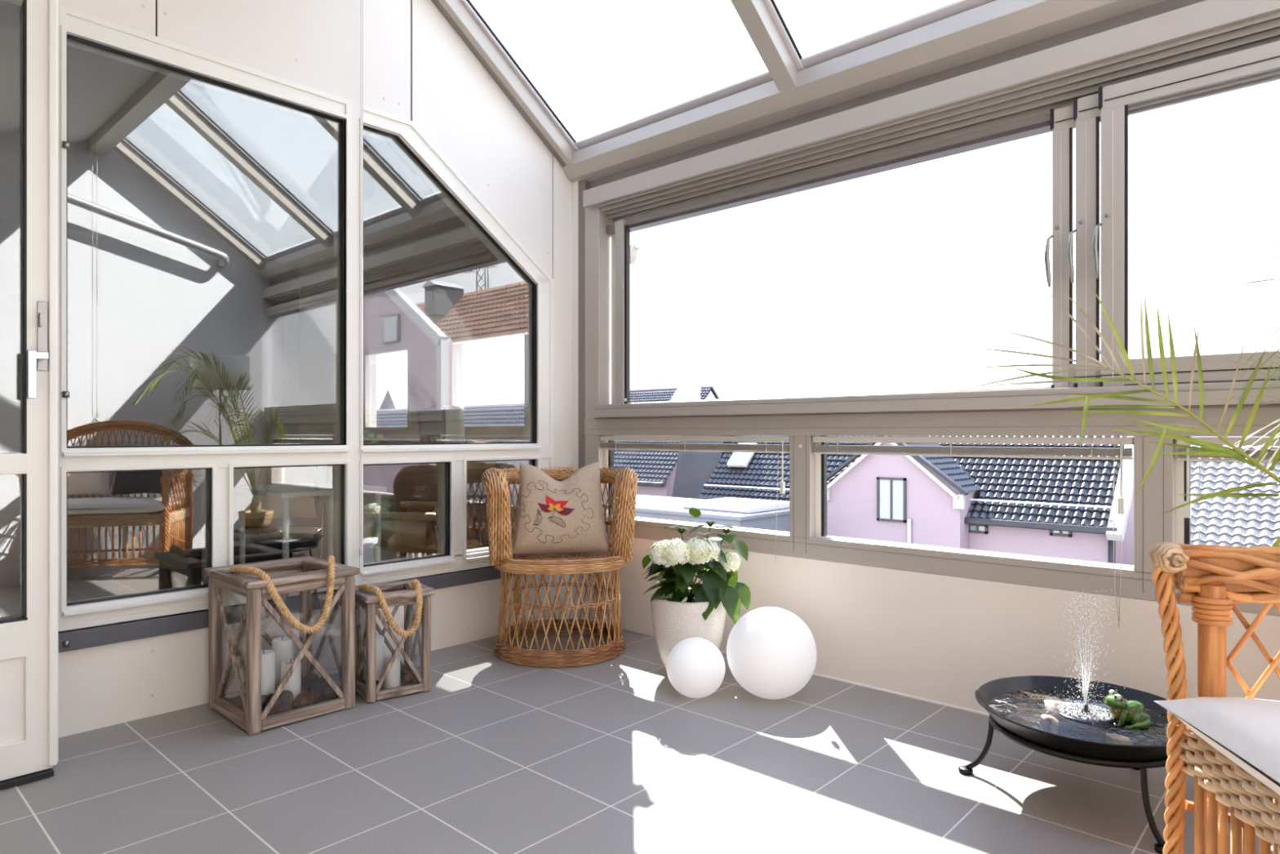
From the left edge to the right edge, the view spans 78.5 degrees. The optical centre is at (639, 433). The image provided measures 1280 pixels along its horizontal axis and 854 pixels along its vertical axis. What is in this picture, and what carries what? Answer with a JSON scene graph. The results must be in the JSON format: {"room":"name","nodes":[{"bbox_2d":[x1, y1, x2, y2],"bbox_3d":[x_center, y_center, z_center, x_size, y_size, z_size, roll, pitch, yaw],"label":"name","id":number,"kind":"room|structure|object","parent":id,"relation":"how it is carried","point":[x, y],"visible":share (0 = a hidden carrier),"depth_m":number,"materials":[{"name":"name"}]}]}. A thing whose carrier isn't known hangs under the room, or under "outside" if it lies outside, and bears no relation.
{"room":"sunroom","nodes":[
{"label":"sunroom","id":0,"kind":"room"},
{"bbox_2d":[67,568,201,600],"bbox_3d":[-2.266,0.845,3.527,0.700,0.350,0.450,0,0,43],"label":"floor","id":1,"kind":"structure","parent":0,"point":[103,585],"depth_m":3.52,"materials":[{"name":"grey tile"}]},
{"bbox_2d":[0,218,299,589],"bbox_3d":[-4.144,-0.175,5.253,0.100,2.550,3.850,0,0,43],"label":"wall","id":2,"kind":"structure","parent":0,"point":[167,344],"depth_m":5.78,"materials":[{"name":"grey"}]},
{"bbox_2d":[0,555,302,617],"bbox_3d":[-2.907,1.060,4.115,3.260,0.080,3.850,0,0,43],"label":"floor","id":3,"kind":"structure","parent":0,"point":[10,598],"depth_m":4.95,"materials":[{"name":"grey"}]},
{"bbox_2d":[233,466,325,564],"bbox_3d":[-2.039,0.589,4.379,0.487,0.876,0.525,0,0,-16],"label":"chair","id":4,"kind":"object","parent":3,"relation":"on","point":[256,506],"visible":0.5,"depth_m":4.31,"materials":[{"name":"silver metal"}]},
{"bbox_2d":[363,439,497,557],"bbox_3d":[-1.232,0.520,4.528,0.733,0.988,0.750,0,0,6],"label":"leather lounge chair","id":5,"kind":"object","parent":3,"relation":"on","point":[399,531],"visible":0.45,"depth_m":4.30,"materials":[{"name":"brown leather"}]},
{"bbox_3d":[-2.415,1.014,3.697,1.550,0.011,1.300,0,0,43],"label":"patterned rug","id":6,"kind":"object","parent":3,"relation":"on","visible":0},
{"bbox_2d":[233,483,386,564],"bbox_3d":[-1.593,0.637,3.779,0.550,0.765,0.500,0,0,43],"label":"writing desk","id":7,"kind":"object","parent":6,"relation":"on","point":[285,491],"visible":0.39,"depth_m":3.76,"materials":[{"name":"white wood"}]},
{"bbox_2d":[313,467,333,490],"bbox_3d":[-1.438,0.205,3.588,0.104,0.100,0.104,0,0,43],"label":"pot","id":8,"kind":"object","parent":7,"relation":"on","point":[323,477],"visible":0.81,"depth_m":3.54,"materials":[{"name":"white ceramic"}]},
{"bbox_2d":[0,26,455,266],"bbox_3d":[-2.907,-1.440,4.115,3.260,0.060,3.850,0,0,43],"label":"skylight reflection","id":9,"kind":"structure","parent":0,"point":[153,157],"depth_m":4.19,"materials":[{"name":"grey"}]},
{"bbox_2d":[0,0,572,737],"bbox_3d":[-1.665,-0.640,2.954,0.140,3.439,3.820,0,0,43],"label":"wall","id":10,"kind":"structure","parent":0,"point":[466,115],"depth_m":3.46,"materials":[{"name":"white paint"}]},
{"bbox_2d":[155,0,411,120],"bbox_3d":[-1.105,-1.409,3.487,0.024,1.182,1.873,0,0,43],"label":"trim","id":11,"kind":"structure","parent":10,"relation":"attached to","point":[156,0],"depth_m":3.54,"materials":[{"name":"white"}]},
{"bbox_2d":[57,565,515,652],"bbox_3d":[-1.187,0.684,3.370,0.042,0.062,2.380,0,0,43],"label":"sill","id":12,"kind":"structure","parent":10,"relation":"attached to","point":[108,633],"depth_m":2.80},
{"bbox_2d":[57,4,553,647],"bbox_3d":[-1.216,-0.355,3.389,0.132,2.110,2.142,0,0,43],"label":"window","id":13,"kind":"structure","parent":10,"relation":"in","point":[78,29],"depth_m":3.31,"materials":[{"name":"white metal"}]},
{"bbox_2d":[141,4,548,696],"bbox_3d":[-1.117,-0.407,3.446,0.006,2.687,1.879,0,0,43],"label":"trim","id":14,"kind":"structure","parent":10,"relation":"attached to","point":[142,6],"depth_m":3.15,"materials":[{"name":"beige"}]},
{"bbox_2d":[572,181,578,467],"bbox_3d":[-0.334,-0.469,4.264,0.045,1.982,0.050,0,0,43],"label":"board","id":15,"kind":"object","parent":10,"relation":"attached to","point":[575,185],"visible":0.21,"depth_m":4.25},
{"bbox_3d":[-1.163,0.073,3.796,0.260,0.025,0.760,0,0,43],"label":"trim ledge","id":16,"kind":"object","parent":10,"relation":"attached to","visible":0},
{"bbox_2d":[363,429,383,444],"bbox_3d":[-1.301,0.018,3.631,0.090,0.081,0.220,0,0,43],"label":"trailing plant","id":17,"kind":"object","parent":16,"relation":"on","point":[366,432],"visible":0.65,"depth_m":3.65,"materials":[{"name":"green plant"}]},
{"bbox_2d":[417,404,465,443],"bbox_3d":[-1.004,-0.044,3.969,0.219,0.209,0.176,0,0,-7],"label":"speaker","id":18,"kind":"object","parent":16,"relation":"on","point":[437,423],"visible":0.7,"depth_m":3.88},
{"bbox_2d":[0,617,1272,853],"bbox_3d":[-0.173,1.040,1.534,3.980,0.080,3.750,0,0,43],"label":"floor","id":19,"kind":"structure","parent":0,"point":[500,756],"depth_m":2.26,"materials":[{"name":"grey tile"}]},
{"bbox_2d":[0,0,57,789],"bbox_3d":[-2.043,-0.277,1.967,0.120,2.546,0.955,0,0,43],"label":"door","id":20,"kind":"structure","parent":19,"relation":"on","point":[28,641],"depth_m":2.27,"materials":[{"name":"white"}]},
{"bbox_2d":[203,555,359,734],"bbox_3d":[-1.296,0.718,2.849,0.440,0.563,0.396,0,0,43],"label":"lantern","id":21,"kind":"object","parent":19,"relation":"on","point":[237,593],"visible":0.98,"depth_m":2.77,"materials":[{"name":"brown wood"}]},
{"bbox_2d":[261,648,275,695],"bbox_3d":[-1.325,0.869,2.759,0.072,0.225,0.072,0,0,43],"label":"pillar candle","id":22,"kind":"object","parent":21,"relation":"on","point":[268,656],"visible":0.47,"depth_m":2.74,"materials":[{"name":"white wax"}]},
{"bbox_2d":[266,706,279,715],"bbox_3d":[-1.270,0.961,2.705,0.056,0.050,0.050,0,0,43],"label":"pine cone","id":23,"kind":"object","parent":21,"relation":"on","point":[275,710],"visible":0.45,"depth_m":2.69,"materials":[{"name":"brown plant"}]},
{"bbox_2d":[264,693,280,708],"bbox_3d":[-1.272,0.924,2.710,0.061,0.053,0.053,0,0,43],"label":"pine cone","id":24,"kind":"object","parent":23,"relation":"on","point":[277,701],"visible":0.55,"depth_m":2.70,"materials":[{"name":"brown plant"}]},
{"bbox_2d":[271,635,293,690],"bbox_3d":[-1.324,0.864,2.901,0.072,0.235,0.072,0,0,43],"label":"pillar candle","id":25,"kind":"object","parent":21,"relation":"on","point":[282,646],"visible":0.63,"depth_m":2.87,"materials":[{"name":"white wax"}]},
{"bbox_2d":[277,702,291,712],"bbox_3d":[-1.245,0.955,2.740,0.053,0.047,0.047,0,0,43],"label":"pine cone","id":26,"kind":"object","parent":21,"relation":"on","point":[282,708],"visible":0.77,"depth_m":2.72,"materials":[{"name":"brown plant"}]},
{"bbox_2d":[279,689,293,704],"bbox_3d":[-1.242,0.924,2.744,0.061,0.053,0.053,0,0,43],"label":"pine cone","id":27,"kind":"object","parent":26,"relation":"on","point":[286,695],"visible":0.89,"depth_m":2.73,"materials":[{"name":"brown plant"}]},
{"bbox_2d":[280,658,301,702],"bbox_3d":[-1.255,0.894,2.814,0.068,0.175,0.068,0,0,43],"label":"pillar candle","id":28,"kind":"object","parent":21,"relation":"on","point":[294,683],"visible":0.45,"depth_m":2.79,"materials":[{"name":"white wax"}]},
{"bbox_2d":[290,699,302,709],"bbox_3d":[-1.210,0.957,2.767,0.044,0.045,0.052,0,0,43],"label":"pine cone","id":29,"kind":"object","parent":21,"relation":"on","point":[293,706],"visible":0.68,"depth_m":2.75,"materials":[{"name":"brown plant"}]},
{"bbox_2d":[301,677,306,688],"bbox_3d":[-1.253,0.924,2.882,0.053,0.053,0.062,0,0,43],"label":"pine cone","id":30,"kind":"object","parent":21,"relation":"in","point":[303,682],"visible":0.21,"depth_m":2.88,"materials":[{"name":"brown plant"}]},
{"bbox_2d":[293,691,314,707],"bbox_3d":[-1.190,0.942,2.776,0.058,0.059,0.069,0,0,43],"label":"pine cone","id":31,"kind":"object","parent":21,"relation":"in","point":[304,698],"visible":0.98,"depth_m":2.77,"materials":[{"name":"brown plant"}]},
{"bbox_2d":[313,693,327,703],"bbox_3d":[-1.155,0.957,2.833,0.044,0.044,0.051,0,0,43],"label":"pine cone","id":32,"kind":"object","parent":21,"relation":"on","point":[317,700],"visible":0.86,"depth_m":2.82,"materials":[{"name":"brown plant"}]},
{"bbox_2d":[310,681,327,697],"bbox_3d":[-1.162,0.924,2.833,0.062,0.053,0.053,0,0,43],"label":"pine cone","id":33,"kind":"object","parent":32,"relation":"on","point":[316,689],"visible":0.99,"depth_m":2.82,"materials":[{"name":"brown plant"}]},
{"bbox_2d":[324,690,337,700],"bbox_3d":[-1.126,0.959,2.860,0.043,0.044,0.050,0,0,43],"label":"pine cone","id":34,"kind":"object","parent":21,"relation":"on","point":[331,695],"visible":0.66,"depth_m":2.85,"materials":[{"name":"brown plant"}]},
{"bbox_2d":[322,680,336,693],"bbox_3d":[-1.138,0.924,2.866,0.059,0.053,0.054,0,0,43],"label":"pine cone","id":35,"kind":"object","parent":34,"relation":"on","point":[329,689],"visible":0.49,"depth_m":2.85,"materials":[{"name":"brown plant"}]},
{"bbox_3d":[-1.298,0.959,2.684,0.052,0.048,0.051,0,0,43],"label":"pine cone","id":36,"kind":"object","parent":21,"relation":"on","visible":0},
{"bbox_2d":[261,694,267,709],"bbox_3d":[-1.300,0.924,2.695,0.052,0.053,0.061,0,0,43],"label":"pine cone","id":37,"kind":"object","parent":36,"relation":"on","point":[263,696],"visible":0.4,"depth_m":2.69,"materials":[{"name":"brown plant"}]},
{"bbox_3d":[-1.189,0.960,2.853,0.051,0.045,0.046,0,0,43],"label":"pine cone","id":38,"kind":"object","parent":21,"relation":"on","visible":0},
{"bbox_2d":[302,679,317,692],"bbox_3d":[-1.203,0.924,2.863,0.053,0.053,0.060,0,0,43],"label":"pine cone","id":39,"kind":"object","parent":38,"relation":"on","point":[308,684],"visible":0.65,"depth_m":2.85,"materials":[{"name":"brown plant"}]},
{"bbox_3d":[-1.221,0.956,2.884,0.058,0.050,0.051,0,0,43],"label":"pine cone","id":40,"kind":"object","parent":21,"relation":"on","visible":0},
{"bbox_2d":[304,675,318,681],"bbox_3d":[-1.223,0.924,2.908,0.052,0.052,0.061,0,0,43],"label":"pine cone","id":41,"kind":"object","parent":40,"relation":"on","point":[308,677],"visible":0.33,"depth_m":2.90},
{"bbox_3d":[-1.157,0.957,2.885,0.046,0.046,0.053,0,0,43],"label":"pine cone","id":42,"kind":"object","parent":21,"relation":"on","visible":0},
{"bbox_2d":[316,676,324,684],"bbox_3d":[-1.172,0.924,2.896,0.054,0.053,0.061,0,0,43],"label":"pine cone","id":43,"kind":"object","parent":42,"relation":"on","point":[321,679],"visible":0.21,"depth_m":2.89,"materials":[{"name":"brown plant"}]},
{"bbox_3d":[-1.216,0.958,2.950,0.054,0.050,0.055,0,0,43],"label":"pine cone","id":44,"kind":"object","parent":21,"relation":"on","visible":0},
{"bbox_2d":[304,672,319,678],"bbox_3d":[-1.234,0.924,2.947,0.059,0.052,0.054,0,0,43],"label":"pine cone","id":45,"kind":"object","parent":44,"relation":"on","point":[315,674],"visible":0.27,"depth_m":2.94,"materials":[{"name":"brown plant"}]},
{"bbox_2d":[355,578,435,702],"bbox_3d":[-0.969,0.779,3.057,0.270,0.442,0.284,0,0,-36],"label":"lantern","id":46,"kind":"object","parent":19,"relation":"on","point":[415,597],"visible":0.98,"depth_m":3.00,"materials":[{"name":"brown wood"}]},
{"bbox_2d":[376,635,384,684],"bbox_3d":[-1.034,0.882,3.066,0.064,0.200,0.064,0,0,43],"label":"pillar candle","id":47,"kind":"object","parent":46,"relation":"on","point":[380,638],"visible":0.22,"depth_m":3.04,"materials":[{"name":"white wax"}]},
{"bbox_2d":[383,653,399,688],"bbox_3d":[-0.958,0.914,3.028,0.060,0.135,0.060,0,0,43],"label":"pillar candle","id":48,"kind":"object","parent":46,"relation":"on","point":[392,680],"visible":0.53,"depth_m":3.00,"materials":[{"name":"white wax"}]},
{"bbox_2d":[400,671,405,677],"bbox_3d":[-0.943,0.962,3.107,0.042,0.042,0.048,0,0,43],"label":"pine cone","id":49,"kind":"object","parent":46,"relation":"on","point":[402,673],"visible":0.22,"depth_m":3.10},
{"bbox_2d":[400,673,406,684],"bbox_3d":[-0.919,0.962,3.074,0.046,0.041,0.043,0,0,43],"label":"pine cone","id":50,"kind":"object","parent":46,"relation":"on","point":[402,678],"visible":0.33,"depth_m":3.06,"materials":[{"name":"brown plant"}]},
{"bbox_2d":[403,677,415,685],"bbox_3d":[-0.896,0.962,3.042,0.048,0.041,0.042,0,0,43],"label":"pine cone","id":51,"kind":"object","parent":46,"relation":"on","point":[411,682],"visible":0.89,"depth_m":3.03,"materials":[{"name":"brown plant"}]},
{"bbox_2d":[404,670,416,680],"bbox_3d":[-0.890,0.938,3.041,0.044,0.044,0.049,0,0,43],"label":"pine cone","id":52,"kind":"object","parent":51,"relation":"on","point":[409,675],"visible":0.94,"depth_m":3.03,"materials":[{"name":"brown plant"}]},
{"bbox_2d":[480,466,638,666],"bbox_3d":[-0.374,0.576,3.660,0.719,0.846,0.666,0,0,-9],"label":"tub chair","id":53,"kind":"object","parent":19,"relation":"on","point":[496,483],"visible":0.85,"depth_m":3.48,"materials":[{"name":"brown wicker"}]},
{"bbox_2d":[511,462,610,553],"bbox_3d":[-0.362,0.331,3.579,0.445,0.404,0.186,0,0,-8],"label":"cushion","id":54,"kind":"object","parent":53,"relation":"on","point":[566,515],"visible":1,"depth_m":3.52,"materials":[{"name":"fabric"}]},
{"bbox_2d":[640,507,751,671],"bbox_3d":[0.211,0.651,3.228,0.436,0.698,0.404,0,0,43],"label":"hydrangea","id":55,"kind":"object","parent":19,"relation":"on","point":[680,612],"visible":1,"depth_m":3.13,"materials":[{"name":"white plant"}]},
{"bbox_2d":[666,636,724,697],"bbox_3d":[0.215,0.892,3.012,0.225,0.216,0.225,0,0,43],"label":"globe light","id":56,"kind":"object","parent":19,"relation":"on","point":[695,666],"visible":1,"depth_m":2.93,"materials":[{"name":"white plastic"}]},
{"bbox_2d":[726,606,816,698],"bbox_3d":[0.503,0.833,3.005,0.341,0.334,0.341,0,0,43],"label":"globe light","id":57,"kind":"object","parent":19,"relation":"on","point":[771,651],"visible":1,"depth_m":2.88,"materials":[{"name":"white plastic"}]},
{"bbox_2d":[958,714,1177,853],"bbox_3d":[1.235,0.907,2.233,0.554,0.186,0.557,0,0,43],"label":"stand","id":58,"kind":"object","parent":19,"relation":"on","point":[1142,766],"visible":0.69,"depth_m":1.97,"materials":[{"name":"black metal"}]},
{"bbox_2d":[974,675,1177,760],"bbox_3d":[1.236,0.810,2.181,0.558,0.104,0.558,0,0,43],"label":"bowl","id":59,"kind":"object","parent":58,"relation":"on","point":[1012,701],"visible":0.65,"depth_m":2.17,"materials":[{"name":"black metal"}]},
{"bbox_2d":[1040,714,1058,724],"bbox_3d":[1.137,0.797,2.174,0.038,0.029,0.078,0,0,-9],"label":"stone","id":60,"kind":"object","parent":59,"relation":"in","point":[1047,717],"visible":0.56,"depth_m":2.16,"materials":[{"name":"white stone"}]},
{"bbox_2d":[1044,699,1070,704],"bbox_3d":[1.231,0.797,2.311,0.088,0.023,0.039,0,0,25],"label":"stone","id":61,"kind":"object","parent":59,"relation":"in","point":[1048,700],"visible":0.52,"depth_m":2.31,"materials":[{"name":"white stone"}]},
{"bbox_2d":[1034,588,1124,720],"bbox_3d":[1.282,0.615,2.204,0.283,0.343,0.278,0,0,37],"label":"water spray","id":62,"kind":"object","parent":59,"relation":"in","point":[1085,689],"visible":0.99,"depth_m":2.20,"materials":[{"name":"white liquid"}]},
{"bbox_2d":[1055,703,1116,724],"bbox_3d":[1.255,0.781,2.206,0.152,0.038,0.152,0,0,43],"label":"pump","id":63,"kind":"object","parent":59,"relation":"on","point":[1086,708],"visible":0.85,"depth_m":2.18,"materials":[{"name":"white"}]},
{"bbox_2d":[1105,733,1130,741],"bbox_3d":[1.248,0.797,2.042,0.068,0.027,0.046,0,0,43],"label":"stone","id":64,"kind":"object","parent":59,"relation":"in","point":[1117,736],"visible":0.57,"depth_m":2.04,"materials":[{"name":"beige stone"}]},
{"bbox_2d":[1103,689,1152,728],"bbox_3d":[1.337,0.752,2.156,0.108,0.082,0.104,0,0,10],"label":"frog figurine","id":65,"kind":"object","parent":59,"relation":"in","point":[1134,711],"visible":1,"depth_m":2.13,"materials":[{"name":"green ceramic"}]},
{"bbox_2d":[1148,542,1279,853],"bbox_3d":[1.253,0.446,0.952,0.757,1.108,1.057,0,0,11],"label":"wicker armchair","id":66,"kind":"object","parent":19,"relation":"on","point":[1215,579],"visible":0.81,"depth_m":1.45,"materials":[{"name":"brown wicker"}]},
{"bbox_2d":[1153,696,1279,795],"bbox_3d":[1.169,0.507,0.969,0.572,0.093,0.964,0,0,11],"label":"seat cushion","id":67,"kind":"object","parent":66,"relation":"on","point":[1246,731],"visible":1,"depth_m":1.29,"materials":[{"name":"white fabric"}]},
{"bbox_3d":[1.802,0.878,1.776,0.310,0.247,0.310,0,0,43],"label":"stool","id":68,"kind":"object","parent":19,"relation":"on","visible":0},
{"bbox_2d":[944,129,1279,546],"bbox_3d":[1.546,0.033,1.637,1.470,1.442,1.141,0,0,-2],"label":"potted palm","id":69,"kind":"object","parent":68,"relation":"on","point":[1206,448],"visible":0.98,"depth_m":1.84,"materials":[{"name":"green plant"}]},
{"bbox_2d":[650,587,726,671],"bbox_3d":[0.201,0.833,3.248,0.314,0.334,0.314,0,0,43],"label":"pot","id":70,"kind":"object","parent":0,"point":[676,617],"depth_m":3.12,"materials":[{"name":"beige ceramic"}]},
{"bbox_2d":[299,214,1279,712],"bbox_3d":[-0.064,-0.175,4.090,7.480,2.550,0.160,0,0,43],"label":"wall","id":71,"kind":"structure","parent":0,"point":[937,637],"depth_m":3.26,"materials":[{"name":"beige paint"}]},
{"bbox_2d":[363,346,409,430],"bbox_3d":[-1.811,-0.318,5.638,0.633,0.576,0.045,0,0,43],"label":"window","id":72,"kind":"structure","parent":71,"relation":"in","point":[366,356],"depth_m":5.82,"materials":[{"name":"white"}]},
{"bbox_2d":[449,329,524,429],"bbox_3d":[-0.923,-0.318,4.822,0.794,0.576,0.045,0,0,43],"label":"window","id":73,"kind":"structure","parent":71,"relation":"in","point":[453,344],"depth_m":5.05,"materials":[{"name":"white"}]},
{"bbox_2d":[577,617,989,715],"bbox_3d":[1.102,0.997,2.906,3.960,0.012,0.010,0,0,43],"label":"trim","id":74,"kind":"structure","parent":71,"relation":"attached to","point":[624,629],"depth_m":3.03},
{"bbox_2d":[574,0,995,150],"bbox_3d":[1.090,-1.498,2.907,3.980,0.085,0.120,0,0,43],"label":"trim","id":75,"kind":"structure","parent":71,"relation":"attached to","point":[962,6],"depth_m":3.19,"materials":[{"name":"silver metal"}]},
{"bbox_2d":[577,0,1279,616],"bbox_3d":[1.134,-0.419,2.922,3.934,1.882,0.178,0,0,43],"label":"window","id":76,"kind":"structure","parent":71,"relation":"in","point":[1013,100],"depth_m":3.00,"materials":[{"name":"beige metal"}]},
{"bbox_2d":[630,244,639,264],"bbox_3d":[-0.076,-0.999,4.261,0.072,0.105,0.246,0,0,26],"label":"gutter","id":77,"kind":"object","parent":76,"relation":"attached to","point":[633,248],"visible":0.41,"depth_m":4.33,"materials":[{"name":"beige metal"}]},
{"bbox_2d":[600,435,789,563],"bbox_3d":[0.218,0.282,3.738,1.148,0.545,0.049,0,0,43],"label":"blind","id":78,"kind":"object","parent":76,"relation":"attached to","point":[778,448],"visible":0.93,"depth_m":3.63,"materials":[{"name":"beige metal"}]},
{"bbox_2d":[562,0,1167,182],"bbox_3d":[1.091,-1.423,2.909,3.980,0.154,0.135,0,0,43],"label":"beam","id":79,"kind":"structure","parent":76,"relation":"on","point":[997,26],"depth_m":3.07,"materials":[{"name":"beige metal"}]},
{"bbox_2d":[431,0,1206,189],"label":"roof frame","id":80,"kind":"structure","parent":79,"relation":"on","point":[762,20],"depth_m":3.31,"materials":[{"name":"beige metal"}]},
{"bbox_2d":[813,436,1133,626],"bbox_3d":[1.145,0.313,2.882,1.148,0.606,0.054,0,0,43],"label":"blind","id":81,"kind":"object","parent":76,"relation":"attached to","point":[1106,453],"visible":0.99,"depth_m":2.76,"materials":[{"name":"beige metal"}]},
{"bbox_2d":[1044,74,1279,388],"bbox_3d":[1.977,-0.619,2.143,1.600,0.978,0.046,0,0,43],"label":"sliding window","id":82,"kind":"structure","parent":76,"relation":"attached to","point":[1062,122],"depth_m":2.65,"materials":[{"name":"beige metal"}]},
{"bbox_2d":[1066,69,1279,387],"bbox_3d":[1.987,-0.622,2.096,1.522,0.984,0.046,0,0,43],"label":"sliding window","id":83,"kind":"structure","parent":76,"relation":"attached to","point":[1086,113],"depth_m":2.57,"materials":[{"name":"beige metal"}]},
{"bbox_2d":[1092,40,1279,386],"bbox_3d":[1.996,-0.624,2.047,1.442,0.988,0.046,0,0,43],"label":"sliding window","id":84,"kind":"structure","parent":76,"relation":"attached to","point":[1114,100],"depth_m":2.48,"materials":[{"name":"beige metal"}]},
{"bbox_2d":[1176,437,1279,544],"bbox_3d":[2.070,0.205,2.039,1.122,0.390,0.043,0,0,43],"label":"blind","id":85,"kind":"object","parent":76,"relation":"attached to","point":[1250,441],"visible":0.42,"depth_m":2.35,"materials":[{"name":"beige metal"}]},
{"label":"outside","id":86,"kind":"structure","parent":0,"visible":0},
{"bbox_3d":[30.256,10.100,37.573,180.000,0.200,89.500,0,0,43],"label":"street","id":87,"kind":"object","parent":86,"visible":0},
{"bbox_2d":[379,388,395,408],"bbox_3d":[-20.401,2.383,63.428,1.414,12.200,1.414,0,0,-2],"label":"spire","id":88,"kind":"object","parent":87,"relation":"on","point":[388,402],"visible":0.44,"depth_m":63.09,"materials":[{"name":"grey"}]},
{"bbox_2d":[376,403,524,426],"bbox_3d":[-10.080,4.335,38.237,18.648,11.330,3.720,0,0,43],"label":"house","id":89,"kind":"structure","parent":87,"relation":"on","point":[513,414],"depth_m":35.08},
{"bbox_2d":[613,435,729,498],"bbox_3d":[1.114,4.668,34.888,9.598,10.664,5.500,0,0,43],"label":"house","id":90,"kind":"structure","parent":87,"relation":"on","point":[669,473],"depth_m":32.29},
{"bbox_2d":[630,381,719,402],"bbox_3d":[0.315,3.341,53.199,11.316,13.318,5.820,0,0,43],"label":"house","id":91,"kind":"structure","parent":87,"relation":"on","point":[686,390],"depth_m":49.82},
{"bbox_2d":[617,494,789,531],"bbox_3d":[0.977,6.035,25.845,8.402,7.930,3.800,0,0,43],"label":"annex","id":92,"kind":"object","parent":87,"relation":"on","point":[756,513],"visible":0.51,"depth_m":23.26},
{"bbox_2d":[682,497,789,513],"bbox_3d":[3.002,2.171,23.983,2.500,0.200,2.400,0,0,43],"label":"roof","id":93,"kind":"object","parent":92,"relation":"on","point":[727,504],"depth_m":23.36,"materials":[{"name":"white"}]},
{"bbox_2d":[695,435,1133,565],"bbox_3d":[8.603,4.801,25.823,13.579,10.397,5.910,0,0,43],"label":"house","id":94,"kind":"structure","parent":87,"relation":"on","point":[1059,508],"depth_m":22.35,"materials":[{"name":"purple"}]},
{"bbox_2d":[1191,435,1279,437],"bbox_3d":[28.774,4.400,30.174,12.159,11.200,10.400,0,0,43],"label":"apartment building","id":95,"kind":"structure","parent":87,"relation":"on","point":[1191,436],"depth_m":30.28,"materials":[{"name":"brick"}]},
{"bbox_2d":[1191,444,1279,546],"bbox_3d":[15.168,5.044,16.951,5.442,9.913,7.553,0,0,43],"label":"roof","id":96,"kind":"structure","parent":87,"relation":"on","point":[1231,521],"depth_m":16.80,"materials":[{"name":"grey tile"}]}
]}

